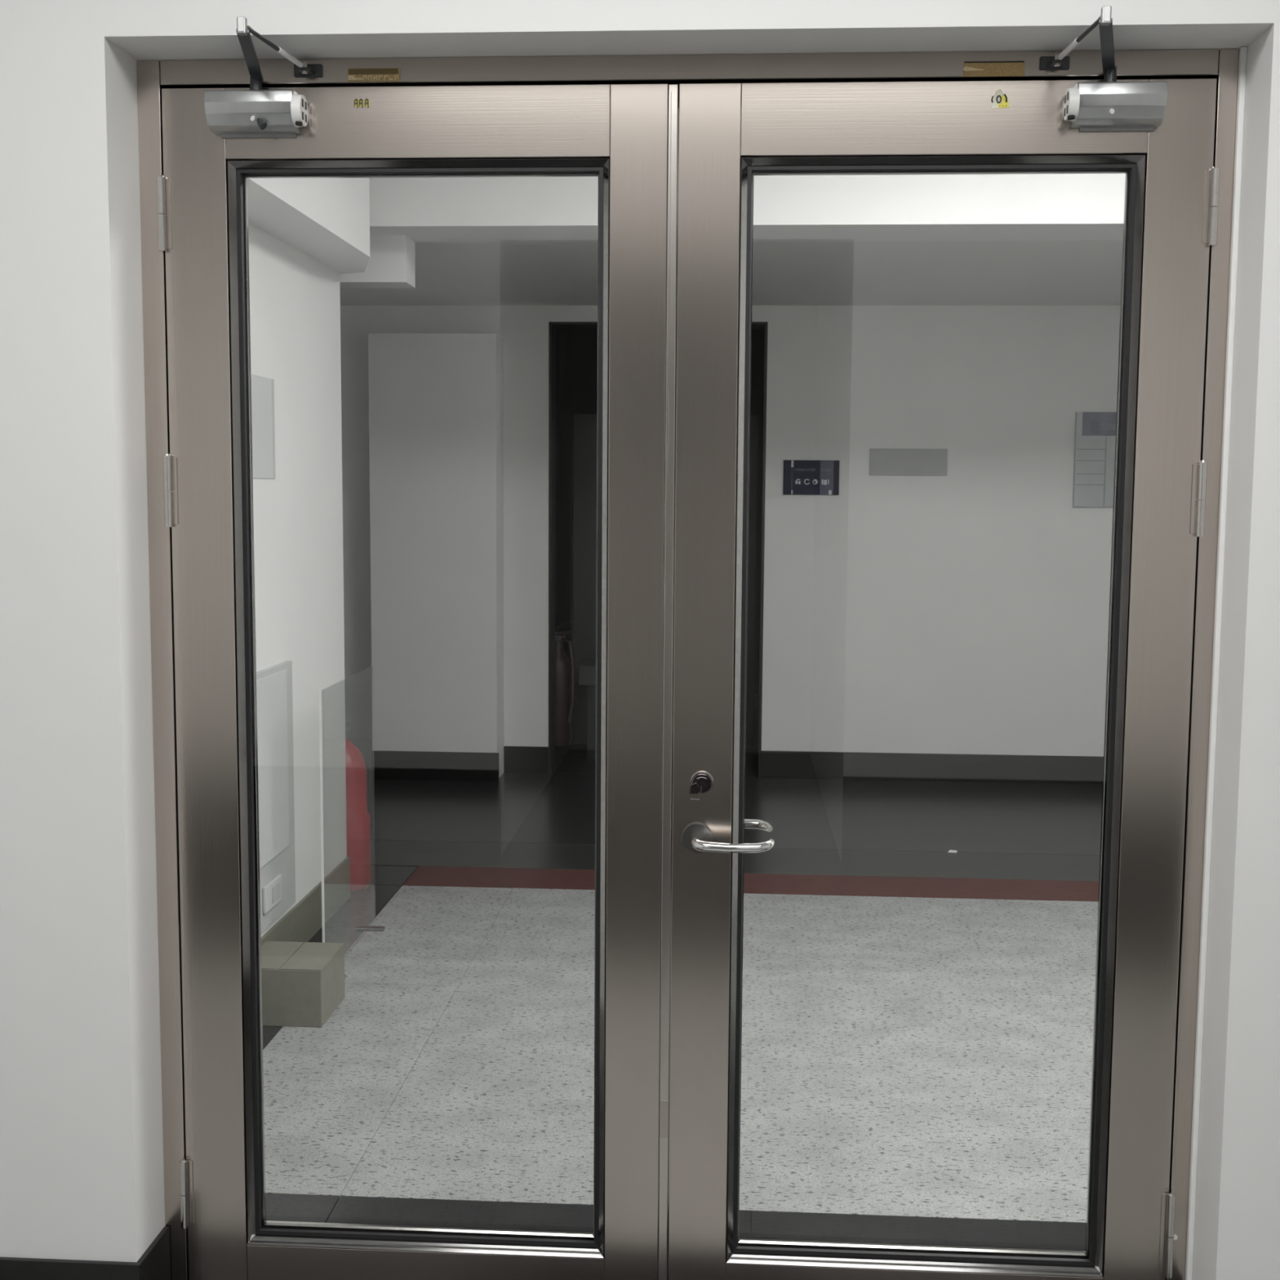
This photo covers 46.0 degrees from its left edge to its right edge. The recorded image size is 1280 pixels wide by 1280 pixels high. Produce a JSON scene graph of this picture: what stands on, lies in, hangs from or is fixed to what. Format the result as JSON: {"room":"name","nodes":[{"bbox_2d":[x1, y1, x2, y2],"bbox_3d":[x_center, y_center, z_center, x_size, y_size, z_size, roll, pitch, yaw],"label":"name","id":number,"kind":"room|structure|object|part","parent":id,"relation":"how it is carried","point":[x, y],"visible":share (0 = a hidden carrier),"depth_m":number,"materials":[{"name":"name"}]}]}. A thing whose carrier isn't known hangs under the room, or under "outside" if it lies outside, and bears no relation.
{"room":"building corridor","nodes":[
{"label":"building corridor","id":0,"kind":"room"},
{"bbox_2d":[248,222,346,937],"bbox_3d":[-1.126,-0.358,3.792,0.120,2.720,2.470,1,6,4],"label":"wall","id":1,"kind":"structure","parent":0,"point":[295,298],"depth_m":4.59,"materials":[{"name":"paint"}]},
{"bbox_2d":[250,373,275,479],"bbox_3d":[-1.046,-0.572,4.024,0.005,0.278,0.462,1,6,4],"label":"notice sheet","id":2,"kind":"object","parent":1,"relation":"attached to","point":[263,422],"visible":0.51,"depth_m":4.15,"materials":[{"name":"grey paper"}]},
{"bbox_2d":[262,874,281,914],"bbox_3d":[-1.030,0.713,4.232,0.013,0.075,0.150,1,6,4],"label":"wall socket","id":3,"kind":"object","parent":1,"relation":"attached to","point":[272,891],"visible":1,"depth_m":4.21,"materials":[{"name":"white plastic"}]},
{"bbox_2d":[256,660,295,933],"bbox_3d":[-1.044,0.451,4.121,0.024,0.723,0.657,1,6,4],"label":"panel","id":4,"kind":"object","parent":1,"relation":"attached to","point":[273,683],"visible":0.43,"depth_m":4.25,"materials":[{"name":"painted metal"},{"name":"plastic"}]},
{"bbox_3d":[-1.037,0.367,4.080,0.008,0.518,0.554,1,6,4],"label":"cabinet door","id":5,"kind":"part","parent":4,"relation":"part of","materials":[{"name":"grey paint"}]},
{"bbox_2d":[261,857,350,945],"bbox_3d":[-1.069,0.927,3.913,0.011,0.140,2.470,1,6,4],"label":"baseboard","id":6,"kind":"structure","parent":1,"relation":"attached to","point":[303,921],"depth_m":4.70,"materials":[{"name":"beige"}]},
{"bbox_2d":[247,177,369,274],"bbox_3d":[-0.966,-1.396,3.691,0.183,0.631,2.490,1,6,4],"label":"bulkhead","id":7,"kind":"object","parent":1,"relation":"attached to","point":[326,220],"visible":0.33,"depth_m":4.17,"materials":[{"name":"paint"}]},
{"bbox_2d":[368,333,503,777],"bbox_3d":[-0.973,-0.391,7.262,0.604,2.115,0.230,1,6,4],"label":"wall pier","id":8,"kind":"object","parent":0,"point":[436,400],"visible":0.86,"depth_m":7.14,"materials":[{"name":"paint"}]},
{"bbox_2d":[371,750,498,781],"bbox_3d":[-0.982,0.604,7.238,0.615,0.138,0.011,1,6,4],"label":"baseboard","id":9,"kind":"object","parent":8,"relation":"attached to","point":[386,765],"visible":1,"depth_m":7.23,"materials":[{"name":"black"}]},
{"bbox_2d":[555,328,559,632],"bbox_3d":[-0.695,-0.746,8.937,0.100,2.500,2.900,1,6,4],"label":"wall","id":10,"kind":"structure","parent":0,"point":[557,330],"depth_m":10.24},
{"bbox_2d":[0,0,1279,1279],"bbox_3d":[0.297,-0.221,2.342,5.100,2.750,0.260,1,6,4],"label":"wall","id":11,"kind":"structure","parent":0,"point":[82,1166],"depth_m":2.27,"materials":[{"name":"paint"}]},
{"bbox_2d":[0,1226,170,1279],"bbox_3d":[-1.475,1.053,2.500,1.377,0.158,0.128,1,6,4],"label":"baseboard","id":12,"kind":"structure","parent":11,"relation":"attached to","point":[154,1264],"depth_m":2.40,"materials":[{"name":"black"}]},
{"bbox_2d":[156,84,679,1279],"bbox_3d":[-0.351,0.140,2.427,0.808,1.990,0.066,1,6,4],"label":"door","id":13,"kind":"structure","parent":11,"relation":"in","point":[626,136],"depth_m":2.40,"materials":[{"name":"metal"}]},
{"bbox_3d":[-0.738,-0.664,2.353,0.014,0.106,0.002,1,6,4],"label":"hinge plate","id":14,"kind":"part","parent":13,"relation":"part of","materials":[{"name":"metal"}]},
{"bbox_3d":[-0.741,-0.237,2.394,0.014,0.106,0.002,1,6,4],"label":"hinge plate","id":15,"kind":"part","parent":13,"relation":"part of","materials":[{"name":"metal"}]},
{"bbox_3d":[-0.750,0.917,2.507,0.014,0.107,0.002,1,6,4],"label":"hinge plate","id":16,"kind":"part","parent":13,"relation":"part of","materials":[{"name":"metal"}]},
{"bbox_2d":[204,16,322,137],"bbox_3d":[-0.580,-0.826,2.226,0.172,0.120,0.208,1,6,4],"label":"door closer","id":17,"kind":"object","parent":13,"relation":"attached to","point":[255,112],"depth_m":2.29,"materials":[{"name":"silver metal"}]},
{"bbox_3d":[-0.573,-0.859,2.220,0.018,0.023,0.189,0,6,-8],"label":"arm","id":18,"kind":"part","parent":17,"relation":"part of"},
{"bbox_3d":[-0.589,-0.810,2.328,0.118,0.069,0.004,1,6,4],"label":"mounting plate","id":19,"kind":"part","parent":17,"relation":"part of","materials":[{"name":"metal"}]},
{"bbox_3d":[-0.577,-0.787,2.298,0.018,0.019,0.012,4,6,30],"label":"regulating knob","id":20,"kind":"part","parent":17,"relation":"part of","materials":[{"name":"grey metal"}]},
{"bbox_3d":[-0.342,-0.798,2.341,0.598,0.107,0.050,1,6,4],"label":"rail","id":21,"kind":"part","parent":13,"relation":"part of","materials":[{"name":"metal"}]},
{"bbox_3d":[-0.356,1.069,2.523,0.598,0.121,0.050,1,6,4],"label":"rail","id":22,"kind":"part","parent":13,"relation":"part of","materials":[{"name":"metal"}]},
{"bbox_2d":[136,48,1239,1279],"bbox_3d":[0.054,0.125,2.430,1.678,2.041,0.102,1,6,4],"label":"door frame","id":23,"kind":"structure","parent":11,"relation":"attached to","point":[1221,64],"depth_m":2.33,"materials":[{"name":"metal"}]},
{"bbox_3d":[-0.408,-0.866,2.313,0.082,0.020,0.001,1,6,4],"label":"label plate","id":24,"kind":"part","parent":23,"relation":"part of","materials":[{"name":"gold metal"}]},
{"bbox_3d":[0.529,-0.854,2.256,0.090,0.022,0.001,1,6,4],"label":"label plate","id":25,"kind":"part","parent":23,"relation":"part of","materials":[{"name":"gold metal"}]},
{"bbox_2d":[667,78,1220,1279],"bbox_3d":[0.460,0.150,2.383,0.813,1.990,0.176,1,6,4],"label":"door","id":26,"kind":"structure","parent":11,"relation":"in","point":[937,127],"depth_m":2.34,"materials":[{"name":"metal"}]},
{"bbox_3d":[0.090,0.314,2.393,0.049,0.049,0.009,1,6,4],"label":"lever handle","id":27,"kind":"part","parent":26,"relation":"part of","materials":[{"name":"metal"}]},
{"bbox_3d":[0.145,0.319,2.358,0.130,0.019,0.055,1,6,4],"label":"lever","id":28,"kind":"part","parent":26,"relation":"part of","materials":[{"name":"silver metal"}]},
{"bbox_3d":[0.153,0.306,2.478,0.131,0.018,0.055,1,6,4],"label":"lever","id":29,"kind":"part","parent":26,"relation":"part of","materials":[{"name":"silver metal"}]},
{"bbox_3d":[0.444,1.079,2.474,0.606,0.121,0.050,1,6,4],"label":"rail","id":30,"kind":"part","parent":26,"relation":"part of","materials":[{"name":"metal"}]},
{"bbox_3d":[0.457,-0.787,2.292,0.606,0.107,0.050,1,6,4],"label":"rail","id":31,"kind":"part","parent":26,"relation":"part of","materials":[{"name":"metal"}]},
{"bbox_2d":[1039,5,1167,132],"bbox_3d":[0.678,-0.809,2.149,0.178,0.120,0.208,1,6,4],"label":"door closer","id":32,"kind":"object","parent":26,"relation":"attached to","point":[1109,104],"depth_m":2.21,"materials":[{"name":"silver metal"}]},
{"bbox_3d":[0.664,-0.842,2.144,0.018,0.023,0.192,2,6,19],"label":"arm","id":33,"kind":"part","parent":32,"relation":"part of"},
{"bbox_3d":[0.712,-0.793,2.249,0.110,0.069,0.004,1,6,4],"label":"mounting plate","id":34,"kind":"part","parent":32,"relation":"part of","materials":[{"name":"metal"}]},
{"bbox_3d":[0.839,0.948,2.411,0.014,0.130,0.002,1,6,4],"label":"hinge plate","id":35,"kind":"part","parent":26,"relation":"part of","materials":[{"name":"metal"}]},
{"bbox_3d":[0.847,-0.215,2.297,0.014,0.106,0.002,1,6,4],"label":"hinge plate","id":36,"kind":"part","parent":26,"relation":"part of","materials":[{"name":"metal"}]},
{"bbox_3d":[0.850,-0.647,2.255,0.014,0.106,0.002,1,6,4],"label":"hinge plate","id":37,"kind":"part","parent":26,"relation":"part of","materials":[{"name":"metal"}]},
{"bbox_2d":[1185,46,1247,1279],"bbox_3d":[0.883,0.081,2.319,0.009,1.921,0.010,1,6,4],"label":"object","id":38,"kind":"structure","parent":11,"relation":"attached to","point":[1243,50],"depth_m":2.31,"materials":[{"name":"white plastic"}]},
{"bbox_2d":[559,328,764,694],"bbox_3d":[0.296,-0.879,10.372,1.900,2.500,0.100,1,6,4],"label":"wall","id":39,"kind":"structure","parent":0,"point":[578,347],"depth_m":10.30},
{"bbox_2d":[262,694,1102,1251],"bbox_3d":[0.336,1.023,4.061,6.400,0.060,14.800,1,6,4],"label":"floor","id":40,"kind":"structure","parent":0,"point":[917,1045],"depth_m":3.97,"materials":[{"name":"carpet"}]},
{"bbox_2d":[261,941,344,1027],"bbox_3d":[-0.922,0.912,4.011,0.217,0.153,0.235,1,6,4],"label":"carton","id":41,"kind":"object","parent":40,"relation":"on","point":[303,984],"visible":0.79,"depth_m":3.90,"materials":[{"name":"beige cardboard"}]},
{"bbox_2d":[319,666,385,978],"bbox_3d":[-0.864,0.525,4.488,0.090,0.832,0.604,1,6,4],"label":"screen","id":42,"kind":"object","parent":40,"relation":"on","point":[362,928],"visible":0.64,"depth_m":4.19,"materials":[{"name":"glass"}]},
{"bbox_3d":[-0.864,0.520,4.490,0.005,0.822,0.600,1,6,4],"label":"panel","id":43,"kind":"part","parent":42,"relation":"part of","materials":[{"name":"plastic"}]},
{"bbox_2d":[345,723,370,891],"bbox_3d":[-1.044,0.549,5.278,0.192,0.628,0.202,-3,7,-34],"label":"fire extinguisher","id":44,"kind":"object","parent":40,"relation":"on","point":[357,816],"visible":0.3,"depth_m":5.22,"materials":[{"name":"red paint"}]},
{"bbox_2d":[555,619,574,746],"bbox_3d":[-0.417,0.219,7.790,0.172,0.647,0.160,1,6,4],"label":"fire extinguisher","id":45,"kind":"object","parent":40,"relation":"on","point":[564,668],"visible":0.58,"depth_m":7.74,"materials":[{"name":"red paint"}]},
{"bbox_3d":[-0.415,-0.062,7.768,0.126,0.083,0.025,1,6,4],"label":"handle","id":46,"kind":"part","parent":45,"relation":"part of","materials":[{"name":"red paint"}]},
{"bbox_2d":[578,659,595,761],"bbox_3d":[0.095,0.372,7.838,0.800,0.500,0.300,1,6,4],"label":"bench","id":47,"kind":"object","parent":40,"relation":"on","point":[587,669],"visible":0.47,"depth_m":7.75,"materials":[{"name":"grey"}]},
{"bbox_3d":[-0.251,0.426,7.769,0.040,0.400,0.030,1,6,4],"label":"leg","id":48,"kind":"part","parent":47,"relation":"part of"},
{"bbox_3d":[-0.239,0.407,7.968,0.040,0.400,0.030,1,6,4],"label":"leg","id":49,"kind":"part","parent":47,"relation":"part of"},
{"bbox_2d":[947,849,957,853],"bbox_3d":[1.217,0.822,5.863,0.032,0.003,0.032,3,6,24],"label":"paper scrap","id":50,"kind":"object","parent":40,"relation":"on","point":[949,851],"visible":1,"depth_m":5.87,"materials":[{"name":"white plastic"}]},
{"bbox_2d":[340,305,1120,769],"bbox_3d":[0.557,-0.467,7.350,6.200,2.270,0.150,1,6,4],"label":"wall","id":51,"kind":"structure","parent":0,"point":[966,611],"depth_m":7.24,"materials":[{"name":"paint"}]},
{"bbox_2d":[503,746,548,773],"bbox_3d":[-0.561,0.591,7.442,0.221,0.132,0.011,1,6,4],"label":"baseboard","id":52,"kind":"structure","parent":51,"relation":"attached to","point":[517,759],"depth_m":7.44,"materials":[{"name":"black"}]},
{"bbox_2d":[548,321,768,777],"bbox_3d":[0.083,-0.435,7.391,1.045,2.193,0.174,1,6,4],"label":"door frame","id":53,"kind":"structure","parent":51,"relation":"attached to","point":[553,325],"depth_m":7.34,"materials":[{"name":"black metal"}]},
{"bbox_2d":[573,413,758,746],"bbox_3d":[0.130,-0.315,8.110,0.980,1.775,0.043,1,6,4],"label":"door leaf","id":54,"kind":"structure","parent":53,"relation":"in","point":[584,481],"depth_m":8.10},
{"bbox_3d":[0.124,0.411,8.161,0.900,0.240,0.003,1,6,4],"label":"kick plate","id":55,"kind":"part","parent":54,"relation":"part of","materials":[{"name":"grey metal"}]},
{"bbox_2d":[782,460,839,494],"bbox_3d":[0.820,-0.778,7.221,0.265,0.164,0.015,1,6,4],"label":"wall sign","id":56,"kind":"object","parent":51,"relation":"attached to","point":[800,477],"visible":1,"depth_m":7.22,"materials":[{"name":"black plastic"}]},
{"bbox_3d":[0.893,-0.777,7.211,0.064,0.161,0.002,1,6,4],"label":"pale panel","id":57,"kind":"part","parent":56,"relation":"part of","materials":[{"name":"grey plastic"}]},
{"bbox_2d":[869,448,947,475],"bbox_3d":[1.279,-0.847,7.187,0.366,0.126,0.011,1,6,4],"label":"wall plaque","id":58,"kind":"object","parent":51,"relation":"attached to","point":[921,462],"visible":1,"depth_m":7.18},
{"bbox_2d":[760,750,1103,783],"bbox_3d":[2.115,0.626,7.278,3.052,0.132,0.011,1,6,4],"label":"baseboard","id":59,"kind":"structure","parent":51,"relation":"attached to","point":[774,764],"depth_m":7.32,"materials":[{"name":"black"}]},
{"bbox_2d":[1072,412,1116,507],"bbox_3d":[2.203,-0.851,7.129,0.297,0.447,0.011,1,6,4],"label":"notice","id":60,"kind":"object","parent":51,"relation":"attached to","point":[1095,441],"visible":0.5,"depth_m":7.13,"materials":[{"name":"white paper"}]},
{"bbox_2d":[1081,412,1116,435],"bbox_3d":[2.219,-1.018,7.108,0.266,0.110,0.002,1,6,4],"label":"picture","id":61,"kind":"object","parent":60,"relation":"attached to","point":[1093,424],"depth_m":7.11},
{"bbox_2d":[339,240,1123,305],"bbox_3d":[0.503,-1.550,6.242,6.200,0.100,2.150,1,6,4],"label":"ceiling","id":62,"kind":"structure","parent":0,"point":[1076,272],"depth_m":6.14,"materials":[{"name":"paint"}]},
{"bbox_2d":[339,235,415,288],"bbox_3d":[-0.938,-1.311,5.198,0.298,0.173,0.150,1,6,4],"label":"beam","id":63,"kind":"structure","parent":62,"relation":"attached to","point":[391,264],"depth_m":5.12,"materials":[{"name":"paint"}]},
{"bbox_3d":[0.890,-1.750,3.692,4.120,0.100,2.790,1,6,4],"label":"ceiling","id":64,"kind":"structure","parent":0,"visible":0},
{"bbox_2d":[368,123,1125,242],"bbox_3d":[0.916,-1.585,4.970,4.020,0.477,0.320,1,6,4],"label":"beam","id":65,"kind":"structure","parent":64,"relation":"attached to","point":[979,206],"depth_m":4.88,"materials":[{"name":"paint"}]}
]}

